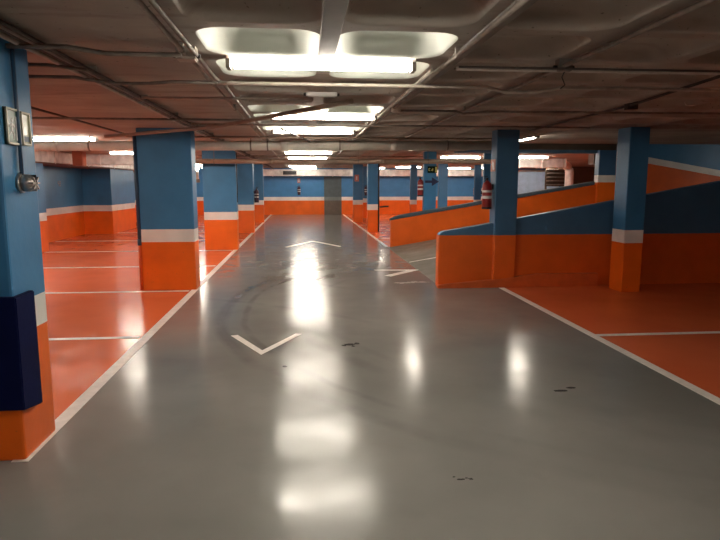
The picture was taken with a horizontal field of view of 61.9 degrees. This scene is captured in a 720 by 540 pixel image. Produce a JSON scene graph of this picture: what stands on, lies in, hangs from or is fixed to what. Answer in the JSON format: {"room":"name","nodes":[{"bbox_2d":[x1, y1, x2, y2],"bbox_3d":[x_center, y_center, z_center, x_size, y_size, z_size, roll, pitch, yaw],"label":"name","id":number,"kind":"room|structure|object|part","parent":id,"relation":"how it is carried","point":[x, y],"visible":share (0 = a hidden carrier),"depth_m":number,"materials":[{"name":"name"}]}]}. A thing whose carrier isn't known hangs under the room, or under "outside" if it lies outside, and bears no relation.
{"room":"parking garage","nodes":[
{"label":"parking garage","id":0,"kind":"room"},
{"bbox_2d":[35,163,48,252],"bbox_3d":[-7.418,-1.524,13.100,0.840,2.300,0.550,-1,8,-5],"label":"wall","id":1,"kind":"structure","parent":0,"point":[39,166],"depth_m":13.24,"materials":[{"name":"paint"}]},
{"bbox_2d":[43,166,136,241],"bbox_3d":[-7.749,-1.351,11.190,0.200,2.500,36.100,-1,8,-5],"label":"wall","id":2,"kind":"structure","parent":0,"point":[64,201],"depth_m":16.55,"materials":[{"name":"paint"}]},
{"bbox_2d":[81,169,135,233],"bbox_3d":[-8.006,-2.403,19.234,0.840,2.300,2.500,-1,8,-5],"label":"wall","id":3,"kind":"structure","parent":0,"point":[108,194],"depth_m":18.12,"materials":[{"name":"paint"}]},
{"bbox_2d":[0,214,719,539],"bbox_3d":[2.550,-0.210,12.391,20.600,0.100,36.000,-1,8,-5],"label":"floor","id":4,"kind":"structure","parent":0,"point":[201,434],"depth_m":4.10,"materials":[{"name":"concrete"}]},
{"bbox_2d":[0,38,54,459],"bbox_3d":[-2.235,-0.100,3.298,0.770,2.262,0.410,-1,8,-5],"label":"column","id":5,"kind":"structure","parent":4,"relation":"on","point":[22,432],"depth_m":3.28,"materials":[{"name":"paint"}]},
{"bbox_2d":[2,106,21,145],"bbox_3d":[-1.834,-0.757,3.166,0.020,0.190,0.150,-1,8,-5],"label":"wall sign","id":6,"kind":"object","parent":5,"relation":"attached to","point":[9,114],"visible":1,"depth_m":3.14,"materials":[{"name":"paper"}]},
{"bbox_2d":[9,42,23,174],"bbox_3d":[-1.835,-0.859,3.207,0.020,0.730,0.020,2,9,17],"label":"conduit","id":7,"kind":"object","parent":5,"relation":"attached to","point":[12,53],"visible":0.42,"depth_m":3.20,"materials":[{"name":"metal"}]},
{"bbox_2d":[0,290,42,410],"bbox_3d":[-2.224,0.457,3.239,0.845,0.654,0.225,-1,8,-5],"label":"guard","id":8,"kind":"object","parent":5,"relation":"attached to","point":[20,376],"visible":1,"depth_m":3.19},
{"bbox_2d":[20,111,31,145],"bbox_3d":[-1.848,-0.778,3.311,0.020,0.180,0.105,-1,8,-5],"label":"wall sign","id":9,"kind":"object","parent":5,"relation":"attached to","point":[25,122],"visible":0.77,"depth_m":3.31,"materials":[{"name":"paint"}]},
{"bbox_2d":[15,173,39,192],"bbox_3d":[-1.806,-0.473,3.265,0.088,0.104,0.104,-1,8,-5],"label":"fire alarm","id":10,"kind":"object","parent":5,"relation":"attached to","point":[24,183],"visible":1,"depth_m":3.23,"materials":[{"name":"metal"}]},
{"bbox_2d":[49,336,140,339],"bbox_3d":[-4.604,0.697,5.696,4.880,0.002,0.075,-1,8,-5],"label":"parking line","id":11,"kind":"object","parent":4,"relation":"on","point":[126,337],"visible":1,"depth_m":5.87,"materials":[{"name":"paint"}]},
{"bbox_2d":[45,290,188,293],"bbox_3d":[-4.850,0.328,8.268,4.880,0.002,0.075,-1,8,-5],"label":"parking line","id":12,"kind":"object","parent":4,"relation":"on","point":[177,290],"visible":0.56,"depth_m":8.37,"materials":[{"name":"paint"}]},
{"bbox_2d":[52,265,215,267],"bbox_3d":[-5.100,-0.045,10.870,4.880,0.002,0.075,-1,8,-5],"label":"parking line","id":13,"kind":"object","parent":4,"relation":"on","point":[213,265],"visible":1,"depth_m":10.86,"materials":[{"name":"paint"}]},
{"bbox_2d":[11,215,270,461],"bbox_3d":[-3.118,-0.844,16.451,0.090,0.002,26.750,-1,8,-5],"label":"line marking","id":14,"kind":"object","parent":4,"relation":"on","point":[60,421],"visible":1,"depth_m":5.00,"materials":[{"name":"paint"}]},
{"bbox_2d":[88,250,231,251],"bbox_3d":[-5.349,-0.418,13.472,4.880,0.002,0.075,-1,8,-5],"label":"parking line","id":15,"kind":"object","parent":4,"relation":"on","point":[199,250],"visible":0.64,"depth_m":13.45,"materials":[{"name":"paint"}]},
{"bbox_2d":[136,128,199,289],"bbox_3d":[-2.721,-0.854,8.562,0.735,2.262,0.330,-1,8,-5],"label":"column","id":16,"kind":"structure","parent":4,"relation":"on","point":[166,162],"depth_m":8.41,"materials":[{"name":"paint"}]},
{"bbox_2d":[132,136,143,289],"bbox_3d":[-3.113,-0.805,8.435,0.072,2.200,0.070,-1,8,-5],"label":"downpipe","id":17,"kind":"object","parent":16,"relation":"attached to","point":[139,242],"visible":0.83,"depth_m":8.41,"materials":[{"name":"metal"}]},
{"bbox_2d":[202,150,238,249],"bbox_3d":[-3.195,-1.603,13.787,0.740,2.262,0.330,-1,8,-5],"label":"column","id":18,"kind":"structure","parent":4,"relation":"on","point":[221,219],"depth_m":13.64,"materials":[{"name":"paint"}]},
{"bbox_2d":[236,153,237,201],"bbox_3d":[-2.825,-2.110,13.735,0.036,1.120,0.035,-1,8,-5],"label":"downpipe","id":19,"kind":"object","parent":18,"relation":"attached to","point":[236,153],"visible":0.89,"depth_m":13.75,"materials":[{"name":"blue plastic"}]},
{"bbox_2d":[237,164,254,232],"bbox_3d":[-3.589,-2.291,18.583,0.590,2.262,0.350,-1,8,-5],"label":"column","id":20,"kind":"structure","parent":4,"relation":"on","point":[245,172],"depth_m":18.43,"materials":[{"name":"paint"}]},
{"bbox_2d":[254,188,258,202],"bbox_3d":[-3.220,-2.336,18.641,0.159,0.475,0.144,4,9,28],"label":"fire extinguisher","id":21,"kind":"object","parent":20,"relation":"attached to","point":[256,192],"visible":1,"depth_m":18.59,"materials":[{"name":"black metal"}]},
{"bbox_2d":[253,164,263,222],"bbox_3d":[-4.078,-3.007,23.583,0.570,2.262,0.300,-1,8,-5],"label":"column","id":22,"kind":"structure","parent":4,"relation":"on","point":[258,168],"depth_m":23.44,"materials":[{"name":"paint"}]},
{"bbox_2d":[231,334,300,354],"bbox_3d":[-0.906,0.699,5.681,0.700,0.002,0.730,-1,8,-5],"label":"arrow marking","id":23,"kind":"object","parent":4,"relation":"on","point":[237,337],"depth_m":5.69,"materials":[{"name":"paint"}]},
{"bbox_2d":[286,241,339,246],"bbox_3d":[-1.197,-0.667,15.214,1.360,0.002,1.600,-1,8,-5],"label":"floor marking","id":24,"kind":"object","parent":4,"relation":"on","point":[309,241],"depth_m":15.00,"materials":[{"name":"paint"}]},
{"bbox_2d":[353,164,362,221],"bbox_3d":[-0.086,-3.054,23.908,0.380,2.262,0.300,-1,8,-5],"label":"column","id":25,"kind":"structure","parent":4,"relation":"on","point":[357,168],"depth_m":23.76,"materials":[{"name":"paint"}]},
{"bbox_2d":[363,166,366,217],"bbox_3d":[0.256,-3.436,26.575,0.270,2.262,0.300,-1,8,-5],"label":"column","id":26,"kind":"structure","parent":4,"relation":"on","point":[364,167],"depth_m":26.43,"materials":[{"name":"paint"}]},
{"bbox_2d":[343,214,387,246],"bbox_3d":[-0.093,-1.661,22.149,0.080,0.002,15.660,-1,8,-5],"label":"line marking","id":27,"kind":"object","parent":4,"relation":"on","point":[371,235],"visible":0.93,"depth_m":18.33,"materials":[{"name":"paint"}]},
{"bbox_2d":[367,164,377,231],"bbox_3d":[0.391,-2.341,18.931,0.320,2.262,0.300,-1,8,-5],"label":"column","id":28,"kind":"structure","parent":4,"relation":"on","point":[372,169],"depth_m":18.80,"materials":[{"name":"paint"}]},
{"bbox_2d":[378,164,379,231],"bbox_3d":[0.575,-2.312,18.953,0.080,2.200,0.078,-1,8,-5],"label":"downpipe","id":29,"kind":"object","parent":28,"relation":"attached to","point":[378,164],"visible":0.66,"depth_m":18.89,"materials":[{"name":"black plastic"}]},
{"bbox_2d":[375,270,415,275],"bbox_3d":[0.691,0.046,10.241,0.810,0.002,0.800,-1,8,-5],"label":"arrow marking","id":30,"kind":"object","parent":4,"relation":"on","point":[404,271],"depth_m":10.37,"materials":[{"name":"paint"}]},
{"bbox_2d":[410,165,416,212],"bbox_3d":[2.144,-3.084,24.117,0.260,2.262,0.200,-1,8,-5],"label":"column","id":31,"kind":"structure","parent":4,"relation":"on","point":[413,168],"depth_m":24.00,"materials":[{"name":"paint"}]},
{"bbox_2d":[422,152,436,210],"bbox_3d":[1.670,-1.704,14.493,0.300,2.262,0.170,-1,8,-5],"label":"column","id":32,"kind":"structure","parent":4,"relation":"on","point":[429,191],"depth_m":14.38,"materials":[{"name":"blue paint"}]},
{"bbox_2d":[417,176,422,195],"bbox_3d":[1.462,-2.017,14.439,0.159,0.475,0.144,4,9,28],"label":"fire extinguisher","id":33,"kind":"object","parent":32,"relation":"attached to","point":[420,181],"visible":1,"depth_m":14.40,"materials":[{"name":"red metal"}]},
{"bbox_2d":[427,166,436,172],"bbox_3d":[1.726,-2.394,14.307,0.235,0.160,0.012,-1,8,-5],"label":"wall sign","id":34,"kind":"object","parent":32,"relation":"attached to","point":[431,169],"visible":1,"depth_m":14.30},
{"bbox_2d":[425,178,438,185],"bbox_3d":[1.721,-2.112,14.346,0.335,0.210,0.011,-1,8,-5],"label":"direction arrow","id":35,"kind":"object","parent":32,"relation":"attached to","point":[433,181],"visible":1,"depth_m":14.34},
{"bbox_2d":[437,164,447,207],"bbox_3d":[2.623,-2.360,19.067,0.290,2.262,0.150,-1,8,-5],"label":"column","id":36,"kind":"structure","parent":4,"relation":"on","point":[442,168],"depth_m":18.95,"materials":[{"name":"blue paint"}]},
{"bbox_2d":[473,165,481,201],"bbox_3d":[4.759,-3.116,24.338,0.270,2.262,0.150,-1,8,-5],"label":"column","id":37,"kind":"structure","parent":4,"relation":"on","point":[477,168],"depth_m":24.22,"materials":[{"name":"paint"}]},
{"bbox_2d":[483,153,490,182],"bbox_3d":[3.146,-1.751,14.815,0.240,2.262,0.100,-1,8,-5],"label":"column","id":38,"kind":"structure","parent":4,"relation":"on","point":[486,167],"depth_m":14.67,"materials":[{"name":"blue paint"}]},
{"bbox_2d":[489,130,519,278],"bbox_3d":[2.093,-0.884,8.770,0.330,2.262,0.260,-1,8,-5],"label":"column","id":39,"kind":"structure","parent":4,"relation":"on","point":[505,143],"depth_m":8.64,"materials":[{"name":"paint"}]},
{"bbox_2d":[482,176,493,208],"bbox_3d":[1.851,-1.125,8.709,0.159,0.475,0.144,4,9,28],"label":"fire extinguisher","id":40,"kind":"object","parent":39,"relation":"attached to","point":[487,187],"visible":1,"depth_m":8.67,"materials":[{"name":"red metal"}]},
{"bbox_2d":[491,159,495,171],"bbox_3d":[1.923,-1.511,8.674,0.008,0.170,0.200,-1,8,-5],"label":"wall sign","id":41,"kind":"object","parent":39,"relation":"attached to","point":[493,162],"visible":1,"depth_m":8.64,"materials":[{"name":"paper"}]},
{"bbox_2d":[436,273,597,288],"bbox_3d":[2.326,0.152,8.840,2.420,0.190,0.100,-1,8,-5],"label":"kerb","id":42,"kind":"object","parent":4,"relation":"on","point":[536,279],"visible":1,"depth_m":8.82,"materials":[{"name":"paint"}]},
{"bbox_2d":[481,158,573,185],"bbox_3d":[5.005,-2.185,17.925,2.775,2.240,0.540,-1,8,-5],"label":"ventilation duct","id":43,"kind":"object","parent":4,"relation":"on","point":[523,162],"visible":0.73,"depth_m":17.65,"materials":[{"name":"metal"}]},
{"bbox_2d":[545,167,594,188],"bbox_3d":[7.423,-2.575,21.135,1.900,2.100,0.100,-1,8,-5],"label":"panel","id":44,"kind":"object","parent":4,"relation":"on","point":[553,176],"visible":0.53,"depth_m":21.03,"materials":[{"name":"metal"}]},
{"bbox_2d":[594,150,616,202],"bbox_3d":[5.940,-1.744,14.637,0.430,2.300,0.220,-1,8,-5],"label":"column","id":45,"kind":"structure","parent":4,"relation":"on","point":[605,160],"depth_m":14.46,"materials":[{"name":"paint"}]},
{"bbox_2d":[500,288,719,404],"bbox_3d":[2.744,1.275,1.663,0.085,0.002,14.400,-1,8,-5],"label":"line marking","id":46,"kind":"object","parent":4,"relation":"on","point":[675,378],"visible":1,"depth_m":5.32,"materials":[{"name":"paint"}]},
{"bbox_2d":[609,127,649,291],"bbox_3d":[3.769,-0.833,8.411,0.280,2.262,0.340,-1,8,-5],"label":"column","id":47,"kind":"structure","parent":4,"relation":"on","point":[633,142],"depth_m":8.29,"materials":[{"name":"paint"}]},
{"bbox_2d":[596,331,719,335],"bbox_3d":[5.352,0.612,6.283,5.985,0.002,0.075,-1,8,-5],"label":"line marking","id":48,"kind":"object","parent":4,"relation":"on","point":[705,332],"visible":1,"depth_m":6.07,"materials":[{"name":"paint"}]},
{"bbox_2d":[0,0,719,168],"bbox_3d":[2.575,-2.610,12.050,20.950,0.277,36.400,-1,8,-5],"label":"ceiling","id":49,"kind":"structure","parent":0,"point":[428,32],"depth_m":3.93,"materials":[{"name":"concrete"}]},
{"bbox_2d":[34,137,97,140],"bbox_3d":[-4.924,-2.151,9.875,1.158,0.074,0.100,-1,8,-5],"label":"lamp","id":50,"kind":"object","parent":49,"relation":"attached to","point":[45,138],"visible":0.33,"depth_m":9.85,"materials":[{"name":"white"}]},
{"bbox_2d":[31,106,122,132],"bbox_3d":[-3.162,-1.609,6.164,0.024,0.024,5.200,-1,8,-5],"label":"conduit","id":51,"kind":"object","parent":49,"relation":"attached to","point":[34,108],"visible":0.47,"depth_m":6.81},
{"bbox_2d":[72,151,86,165],"bbox_3d":[-6.668,-2.654,14.253,0.220,0.350,0.300,-1,8,-5],"label":"box","id":52,"kind":"object","parent":49,"relation":"hanging from","point":[78,157],"visible":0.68,"depth_m":14.12,"materials":[{"name":"metal"}]},
{"bbox_2d":[34,151,133,171],"bbox_3d":[-7.899,-3.215,18.164,0.885,0.310,19.800,-1,8,-5],"label":"ventilation duct","id":53,"kind":"object","parent":49,"relation":"attached to","point":[48,158],"visible":0.2,"depth_m":14.46,"materials":[{"name":"metal"}]},
{"bbox_2d":[5,43,181,56],"bbox_3d":[-1.398,-1.165,3.192,0.865,0.026,0.124,-3,9,-20],"label":"conduit","id":54,"kind":"object","parent":49,"relation":"attached to","point":[7,45],"visible":0.97,"depth_m":3.19,"materials":[{"name":"metal"}]},
{"bbox_2d":[86,154,133,165],"bbox_3d":[-5.932,-2.911,15.902,2.560,0.290,0.525,-1,8,-5],"label":"ventilation duct","id":55,"kind":"object","parent":49,"relation":"attached to","point":[91,159],"visible":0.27,"depth_m":15.61,"materials":[{"name":"metal"}]},
{"bbox_2d":[109,151,132,154],"bbox_3d":[-5.340,-2.772,14.211,1.158,0.074,0.100,-1,8,-5],"label":"lamp","id":56,"kind":"object","parent":49,"relation":"attached to","point":[112,152],"visible":0.44,"depth_m":14.15,"materials":[{"name":"white"}]},
{"bbox_2d":[29,75,217,84],"bbox_3d":[-3.875,-1.243,3.776,5.824,0.034,0.184,-1,8,-8],"label":"conduit","id":57,"kind":"object","parent":49,"relation":"attached to","point":[30,76],"visible":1,"depth_m":4.14,"materials":[{"name":"metal"}]},
{"bbox_2d":[0,19,273,168],"bbox_3d":[-2.669,-2.614,13.069,0.140,0.063,31.000,-1,8,-5],"label":"cable tray","id":58,"kind":"object","parent":49,"relation":"attached to","point":[12,34],"visible":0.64,"depth_m":3.90,"materials":[{"name":"metal"}]},
{"bbox_2d":[28,63,87,71],"bbox_3d":[-4.199,-1.188,3.389,5.104,0.032,0.111,-1,8,-5],"label":"conduit","id":59,"kind":"object","parent":58,"relation":"attached to","point":[29,64],"visible":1,"depth_m":3.58,"materials":[{"name":"metal"}]},
{"bbox_2d":[32,117,242,120],"bbox_3d":[-4.136,-1.621,6.373,5.800,0.024,0.024,-1,8,-5],"label":"conduit","id":60,"kind":"object","parent":49,"relation":"attached to","point":[66,118],"visible":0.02,"depth_m":6.52,"materials":[{"name":"metal"}]},
{"bbox_2d":[173,45,200,61],"bbox_3d":[-0.977,-1.219,3.385,0.150,0.074,0.100,-1,8,-5],"label":"junction box","id":61,"kind":"object","parent":49,"relation":"attached to","point":[189,57],"visible":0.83,"depth_m":3.34,"materials":[{"name":"grey plastic"}]},
{"bbox_3d":[-0.977,-1.185,3.390,0.099,0.006,0.090,-1,8,-5],"label":"lid","id":62,"kind":"part","parent":61,"relation":"part of","materials":[{"name":"plastic"}]},
{"bbox_2d":[196,164,199,182],"bbox_3d":[-5.781,-3.471,21.273,0.220,0.735,0.220,-1,8,-5],"label":"lamp","id":63,"kind":"object","parent":49,"relation":"hanging from","point":[197,166],"visible":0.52,"depth_m":21.25,"materials":[{"name":"grey plastic"}]},
{"bbox_3d":[-5.781,-3.414,21.281,0.120,0.380,0.120,-1,8,-5],"label":"stem","id":64,"kind":"part","parent":63,"relation":"part of","materials":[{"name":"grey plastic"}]},
{"bbox_2d":[147,0,268,140],"bbox_3d":[-0.995,-1.339,4.279,0.049,0.024,15.000,-1,8,-5],"label":"conduit","id":65,"kind":"object","parent":49,"relation":"attached to","point":[153,3],"visible":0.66,"depth_m":3.12,"materials":[{"name":"metal"}]},
{"bbox_2d":[133,0,287,167],"bbox_3d":[-1.818,-2.485,12.154,0.026,0.064,31.000,-1,8,-5],"label":"conduit","id":66,"kind":"object","parent":49,"relation":"attached to","point":[179,45],"visible":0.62,"depth_m":3.15,"materials":[{"name":"metal"}]},
{"bbox_2d":[141,96,312,100],"bbox_3d":[-1.088,-1.419,4.969,1.400,0.022,0.022,-1,8,-5],"label":"conduit","id":67,"kind":"object","parent":49,"relation":"attached to","point":[142,97],"visible":1,"depth_m":4.96,"materials":[{"name":"metal"}]},
{"bbox_2d":[104,99,353,137],"bbox_3d":[-1.630,-1.617,6.649,4.530,0.099,0.370,7,11,42],"label":"pipe","id":68,"kind":"object","parent":49,"relation":"attached to","point":[348,101],"visible":1,"depth_m":6.35,"materials":[{"name":"metal"}]},
{"bbox_2d":[34,135,491,150],"bbox_3d":[-2.119,-2.027,9.654,8.961,0.270,0.168,-1,8,-5],"label":"drain pipe","id":69,"kind":"object","parent":49,"relation":"hanging from","point":[52,145],"visible":0.75,"depth_m":9.69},
{"bbox_2d":[288,165,315,166],"bbox_3d":[-2.380,-4.280,24.730,1.158,0.074,0.100,-1,8,-5],"label":"lamp","id":70,"kind":"object","parent":49,"relation":"attached to","point":[288,165],"visible":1,"depth_m":24.69,"materials":[{"name":"white"}]},
{"bbox_2d":[292,167,316,168],"bbox_3d":[-2.554,-4.691,27.598,1.158,0.074,0.100,-1,8,-5],"label":"lamp","id":71,"kind":"object","parent":49,"relation":"attached to","point":[292,167],"visible":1,"depth_m":27.56,"materials":[{"name":"white"}]},
{"bbox_2d":[287,157,327,158],"bbox_3d":[-1.494,-3.180,17.058,1.158,0.074,0.100,-1,8,-5],"label":"lamp","id":72,"kind":"object","parent":49,"relation":"attached to","point":[287,157],"visible":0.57,"depth_m":17.02,"materials":[{"name":"white"}]},
{"bbox_2d":[284,151,332,154],"bbox_3d":[-1.220,-2.771,14.200,1.158,0.074,0.100,-1,8,-5],"label":"lamp","id":73,"kind":"object","parent":49,"relation":"attached to","point":[288,152],"visible":1,"depth_m":14.18,"materials":[{"name":"white"}]},
{"bbox_2d":[126,136,491,139],"bbox_3d":[-0.489,-2.026,9.201,6.000,0.028,0.028,-1,8,-5],"label":"conduit","id":74,"kind":"object","parent":49,"relation":"attached to","point":[126,136],"visible":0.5,"depth_m":9.21,"materials":[{"name":"metal"}]},
{"bbox_2d":[280,128,309,141],"bbox_3d":[-0.879,-1.876,8.399,0.024,0.024,2.182,1,8,4],"label":"conduit","id":75,"kind":"object","parent":74,"relation":"attached to","point":[280,128],"visible":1,"depth_m":8.08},
{"bbox_2d":[198,155,422,156],"bbox_3d":[-1.075,-2.902,15.311,6.000,0.028,0.028,-1,8,-5],"label":"conduit","id":76,"kind":"object","parent":49,"relation":"attached to","point":[198,155],"visible":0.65,"depth_m":15.29,"materials":[{"name":"metal"}]},
{"bbox_2d":[271,128,354,134],"bbox_3d":[-0.653,-1.938,8.387,1.158,0.074,0.100,-1,8,-5],"label":"lamp","id":77,"kind":"object","parent":49,"relation":"attached to","point":[277,130],"visible":1,"depth_m":8.35,"materials":[{"name":"white"}]},
{"bbox_2d":[225,55,415,73],"bbox_3d":[-0.233,-1.265,3.693,1.158,0.074,0.100,-1,8,-5],"label":"lamp","id":78,"kind":"object","parent":49,"relation":"attached to","point":[239,62],"visible":1,"depth_m":3.66,"materials":[{"name":"white"}]},
{"bbox_2d":[304,92,338,96],"bbox_3d":[-0.324,-1.477,5.054,0.300,0.036,0.060,-1,8,-5],"label":"lamp","id":79,"kind":"object","parent":49,"relation":"attached to","point":[309,94],"visible":1,"depth_m":5.03,"materials":[{"name":"white plastic"}]},
{"bbox_2d":[270,112,376,120],"bbox_3d":[-0.396,-1.673,6.541,1.158,0.074,0.100,-1,8,-5],"label":"lamp","id":80,"kind":"object","parent":49,"relation":"attached to","point":[322,116],"visible":0.73,"depth_m":6.52,"materials":[{"name":"white"}]},
{"bbox_2d":[318,0,348,58],"bbox_3d":[0.114,-0.797,0.272,0.100,0.028,6.740,-1,8,-5],"label":"cable trunking","id":81,"kind":"object","parent":49,"relation":"attached to","point":[334,11],"visible":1,"depth_m":2.85,"materials":[{"name":"metal"}]},
{"bbox_2d":[195,150,490,163],"bbox_3d":[-0.433,-2.523,13.347,7.900,0.337,0.116,-1,8,-5],"label":"drain pipe","id":82,"kind":"object","parent":49,"relation":"attached to","point":[198,161],"visible":0.84,"depth_m":13.33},
{"bbox_2d":[191,123,589,127],"bbox_3d":[0.446,-1.754,7.301,4.900,0.020,0.020,-1,8,-5],"label":"conduit","id":83,"kind":"object","parent":49,"relation":"attached to","point":[191,123],"visible":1,"depth_m":7.29,"materials":[{"name":"metal"}]},
{"bbox_2d":[351,69,432,140],"bbox_3d":[0.075,-1.845,7.810,0.020,0.020,8.100,-1,8,-5],"label":"conduit","id":84,"kind":"object","parent":49,"relation":"attached to","point":[430,70],"visible":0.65,"depth_m":5.03,"materials":[{"name":"metal"}]},
{"bbox_2d":[391,103,400,112],"bbox_3d":[0.344,-1.561,5.745,0.090,0.102,0.090,-1,8,-5],"label":"junction box","id":85,"kind":"object","parent":49,"relation":"attached to","point":[397,110],"visible":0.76,"depth_m":5.72,"materials":[{"name":"grey plastic"}]},
{"bbox_2d":[263,169,544,176],"bbox_3d":[2.283,-4.777,29.558,17.400,0.350,0.635,-1,8,-5],"label":"ventilation duct","id":86,"kind":"object","parent":49,"relation":"hanging from","point":[266,172],"visible":0.48,"depth_m":28.97,"materials":[{"name":"metal"}]},
{"bbox_2d":[283,171,296,174],"bbox_3d":[-3.363,-4.653,28.728,0.640,0.180,0.030,-1,8,-5],"label":"grille","id":87,"kind":"object","parent":86,"relation":"attached to","point":[284,172],"depth_m":28.72,"materials":[{"name":"black plastic"}]},
{"bbox_2d":[395,166,421,167],"bbox_3d":[2.105,-4.483,26.146,1.158,0.074,0.100,-1,8,-5],"label":"lamp","id":88,"kind":"object","parent":49,"relation":"attached to","point":[395,166],"visible":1,"depth_m":26.09,"materials":[{"name":"white"}]},
{"bbox_2d":[322,0,528,167],"bbox_3d":[-0.304,-2.505,12.296,0.026,0.064,31.000,-1,8,-5],"label":"conduit","id":89,"kind":"object","parent":49,"relation":"attached to","point":[520,3],"visible":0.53,"depth_m":3.26,"materials":[{"name":"metal"}]},
{"bbox_2d":[448,167,470,168],"bbox_3d":[4.561,-4.716,27.768,1.158,0.074,0.100,-1,8,-5],"label":"lamp","id":90,"kind":"object","parent":49,"relation":"attached to","point":[448,167],"visible":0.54,"depth_m":27.73,"materials":[{"name":"white"}]},
{"bbox_2d":[439,156,480,158],"bbox_3d":[2.772,-3.110,16.563,1.158,0.074,0.100,-1,8,-5],"label":"lamp","id":91,"kind":"object","parent":49,"relation":"attached to","point":[440,157],"visible":0.99,"depth_m":16.53,"materials":[{"name":"white"}]},
{"bbox_2d":[206,81,719,93],"bbox_3d":[3.731,-1.367,4.677,9.660,0.046,0.126,-1,8,-5],"label":"conduit","id":92,"kind":"object","parent":49,"relation":"attached to","point":[219,82],"visible":0.99,"depth_m":4.36,"materials":[{"name":"metal"}]},
{"bbox_2d":[400,0,537,100],"bbox_3d":[0.813,-0.946,1.262,0.080,0.014,8.600,-1,8,-5],"label":"cable trunking","id":93,"kind":"object","parent":49,"relation":"attached to","point":[529,3],"visible":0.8,"depth_m":3.15,"materials":[{"name":"metal"}]},
{"bbox_2d":[519,156,548,158],"bbox_3d":[4.633,-3.106,16.539,1.158,0.074,0.100,-1,8,-5],"label":"lamp","id":94,"kind":"object","parent":49,"relation":"attached to","point":[547,157],"visible":0.54,"depth_m":16.51,"materials":[{"name":"white"}]},
{"bbox_2d":[377,0,716,150],"bbox_3d":[1.131,-1.455,4.974,0.028,0.065,16.000,-1,8,-5],"label":"conduit","id":95,"kind":"object","parent":49,"relation":"attached to","point":[702,3],"visible":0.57,"depth_m":3.15,"materials":[{"name":"metal"}]},
{"bbox_2d":[400,109,719,114],"bbox_3d":[4.366,-1.582,6.136,8.122,0.032,0.158,-1,8,-4],"label":"conduit","id":96,"kind":"object","parent":49,"relation":"attached to","point":[401,110],"visible":0.91,"depth_m":5.92,"materials":[{"name":"metal"}]},
{"bbox_2d":[553,58,574,72],"bbox_3d":[1.261,-1.266,3.714,0.130,0.074,0.060,-1,8,-5],"label":"junction box","id":97,"kind":"object","parent":49,"relation":"attached to","point":[559,62],"visible":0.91,"depth_m":3.69,"materials":[{"name":"black plastic"}]},
{"bbox_2d":[456,66,719,74],"bbox_3d":[4.603,-1.282,4.012,8.050,0.026,0.026,-1,8,-5],"label":"conduit","id":98,"kind":"object","parent":49,"relation":"attached to","point":[457,67],"visible":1,"depth_m":3.74,"materials":[{"name":"metal"}]},
{"bbox_2d":[588,154,594,164],"bbox_3d":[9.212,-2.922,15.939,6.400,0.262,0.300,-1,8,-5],"label":"junction box","id":99,"kind":"object","parent":49,"relation":"attached to","point":[591,161],"depth_m":15.62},
{"bbox_2d":[529,75,719,131],"bbox_3d":[2.500,-1.580,5.791,0.177,0.024,5.420,0,8,-1],"label":"conduit","id":100,"kind":"object","parent":49,"relation":"attached to","point":[717,76],"visible":1,"depth_m":5.42,"materials":[{"name":"metal"}]},
{"bbox_2d":[624,101,637,109],"bbox_3d":[2.602,-1.576,5.757,0.100,0.076,0.080,-1,8,-5],"label":"junction box","id":101,"kind":"object","parent":49,"relation":"attached to","point":[626,106],"visible":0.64,"depth_m":5.72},
{"bbox_2d":[196,168,561,214],"bbox_3d":[0.841,-4.054,30.044,20.800,2.500,0.200,-1,8,-5],"label":"wall","id":102,"kind":"structure","parent":0,"point":[281,197],"depth_m":29.76,"materials":[{"name":"paint"}]},
{"bbox_2d":[324,177,341,213],"bbox_3d":[-1.347,-3.690,29.759,0.860,1.860,0.050,-1,8,-5],"label":"door","id":103,"kind":"structure","parent":102,"relation":"in","point":[332,185],"depth_m":29.73,"materials":[{"name":"metal"}]},
{"bbox_2d":[388,239,435,282],"bbox_3d":[6.489,-1.095,12.043,11.200,1.950,5.580,-1,8,-5],"label":"ramp","id":104,"kind":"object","parent":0,"point":[424,249],"depth_m":12.31,"materials":[{"name":"concrete"}]},
{"bbox_2d":[390,184,595,246],"bbox_3d":[3.435,-1.355,14.514,5.450,1.563,0.140,-1,8,-5],"label":"wall","id":105,"kind":"structure","parent":0,"point":[425,227],"depth_m":14.37,"materials":[{"name":"paint"}]},
{"bbox_2d":[389,182,594,219],"bbox_3d":[3.194,-1.670,14.446,4.995,0.912,0.200,-1,8,-5],"label":"coping","id":106,"kind":"object","parent":105,"relation":"on","point":[585,183],"visible":0.92,"depth_m":14.35,"materials":[{"name":"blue paint"}]},
{"bbox_2d":[467,133,550,150],"bbox_3d":[2.622,-2.645,11.542,0.150,0.438,5.200,-1,8,-5],"label":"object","id":107,"kind":"structure","parent":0,"point":[530,134],"depth_m":9.52,"materials":[{"name":"plastic"}]},
{"bbox_2d":[518,172,558,193],"bbox_3d":[6.126,-2.712,22.624,2.700,1.950,0.200,-1,8,-5],"label":"wall","id":108,"kind":"structure","parent":0,"point":[527,181],"depth_m":22.47,"materials":[{"name":"white paint"}]},
{"bbox_2d":[519,143,616,149],"bbox_3d":[7.114,-3.076,14.726,9.400,0.290,0.350,-1,8,-5],"label":"ceiling beam","id":109,"kind":"structure","parent":0,"point":[522,146],"depth_m":14.36,"materials":[{"name":"concrete"}]},
{"bbox_2d":[435,181,719,284],"bbox_3d":[6.730,-1.183,9.192,11.250,2.735,0.180,-1,8,-5],"label":"wall","id":110,"kind":"structure","parent":0,"point":[681,233],"depth_m":8.91,"materials":[{"name":"paint"}]},
{"bbox_2d":[519,133,719,144],"bbox_3d":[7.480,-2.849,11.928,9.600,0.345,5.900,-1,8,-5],"label":"ceiling beam","id":111,"kind":"structure","parent":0,"point":[554,138],"depth_m":13.01,"materials":[{"name":"concrete"}]},
{"bbox_2d":[614,144,719,193],"bbox_3d":[8.997,-1.989,14.936,5.640,2.700,0.200,-1,8,-5],"label":"wall","id":112,"kind":"structure","parent":0,"point":[670,166],"depth_m":14.65,"materials":[{"name":"paint"}]}
]}

